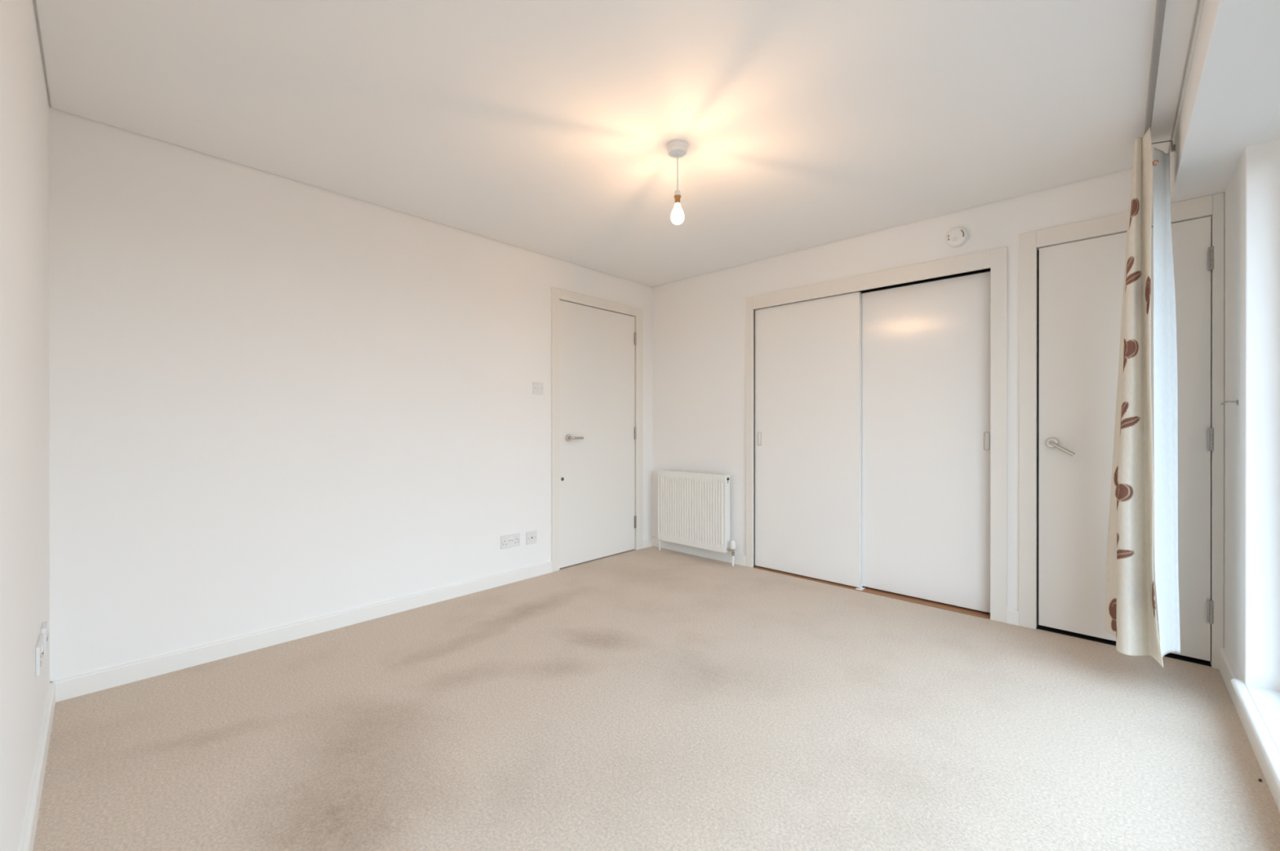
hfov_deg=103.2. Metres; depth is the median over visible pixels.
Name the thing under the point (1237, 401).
hook
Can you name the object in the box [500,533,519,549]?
double socket
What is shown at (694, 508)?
radiator
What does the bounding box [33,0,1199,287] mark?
ceiling
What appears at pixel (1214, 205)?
door frame
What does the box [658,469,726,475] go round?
grille
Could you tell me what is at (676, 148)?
pendant lamp
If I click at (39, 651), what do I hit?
double socket
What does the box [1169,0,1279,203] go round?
bulkhead
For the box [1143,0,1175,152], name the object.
rail
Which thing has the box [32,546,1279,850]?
floor
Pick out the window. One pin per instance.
(1260, 706)
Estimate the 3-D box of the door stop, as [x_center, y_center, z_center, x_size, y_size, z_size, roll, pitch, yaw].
[2.345,0.048,2.498,0.711,2.050,0.149,0,0,43]
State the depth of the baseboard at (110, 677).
2.44 m
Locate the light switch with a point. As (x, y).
(538, 388)
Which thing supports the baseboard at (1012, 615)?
attached to the wall at (699, 322)
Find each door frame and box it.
[551,287,643,572]
[1018,192,1224,669]
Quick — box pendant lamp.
[666,139,688,220]
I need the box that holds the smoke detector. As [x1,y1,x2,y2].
[945,226,968,248]
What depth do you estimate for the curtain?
2.03 m
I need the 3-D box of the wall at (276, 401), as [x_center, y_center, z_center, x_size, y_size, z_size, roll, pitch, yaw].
[-1.124,-0.148,3.261,0.130,2.420,3.738,0,0,43]
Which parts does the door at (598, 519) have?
handle, lever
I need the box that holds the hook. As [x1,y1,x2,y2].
[1220,400,1238,405]
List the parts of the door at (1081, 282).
handle, lever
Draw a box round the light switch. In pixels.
[533,382,543,395]
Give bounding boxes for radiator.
[657,469,735,566]
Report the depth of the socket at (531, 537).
3.55 m
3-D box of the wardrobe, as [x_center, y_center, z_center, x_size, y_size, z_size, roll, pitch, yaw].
[1.546,-0.039,3.598,1.824,2.240,0.695,0,0,43]
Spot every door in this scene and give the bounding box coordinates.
[559,300,636,568]
[1038,216,1213,661]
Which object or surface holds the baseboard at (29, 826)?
attached to the wall at (24, 397)
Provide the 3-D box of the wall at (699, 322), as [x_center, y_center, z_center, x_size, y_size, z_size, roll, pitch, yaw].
[1.481,-0.148,3.293,3.630,2.420,0.130,0,0,43]
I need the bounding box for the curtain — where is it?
[1104,127,1180,667]
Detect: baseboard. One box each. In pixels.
[17,682,55,850]
[49,537,653,702]
[653,537,1018,626]
[1218,648,1279,813]
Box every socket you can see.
[35,634,44,676]
[40,622,48,654]
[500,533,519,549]
[526,530,537,545]
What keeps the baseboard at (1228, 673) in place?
attached to the wall at (1251, 481)
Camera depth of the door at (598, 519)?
4.00 m
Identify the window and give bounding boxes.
[1230,105,1279,791]
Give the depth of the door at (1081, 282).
2.50 m
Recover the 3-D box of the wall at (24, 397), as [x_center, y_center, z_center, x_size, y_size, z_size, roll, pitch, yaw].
[-0.985,-0.145,0.659,3.630,2.420,0.130,0,0,43]
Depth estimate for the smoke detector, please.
2.87 m
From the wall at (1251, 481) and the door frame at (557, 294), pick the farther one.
the door frame at (557, 294)
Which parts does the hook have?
stem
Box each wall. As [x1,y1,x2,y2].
[0,0,49,850]
[48,104,652,682]
[652,164,1224,665]
[1223,139,1279,691]
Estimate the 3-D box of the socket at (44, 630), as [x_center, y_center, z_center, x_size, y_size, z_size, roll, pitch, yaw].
[-1.966,0.702,1.676,0.086,0.086,0.013,0,0,43]
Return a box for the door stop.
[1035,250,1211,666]
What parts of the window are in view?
sill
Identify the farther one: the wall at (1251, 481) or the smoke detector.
the smoke detector
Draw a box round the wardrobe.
[746,246,1007,623]
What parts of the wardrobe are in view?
recessed pull, sliding door, sliding door, recessed pull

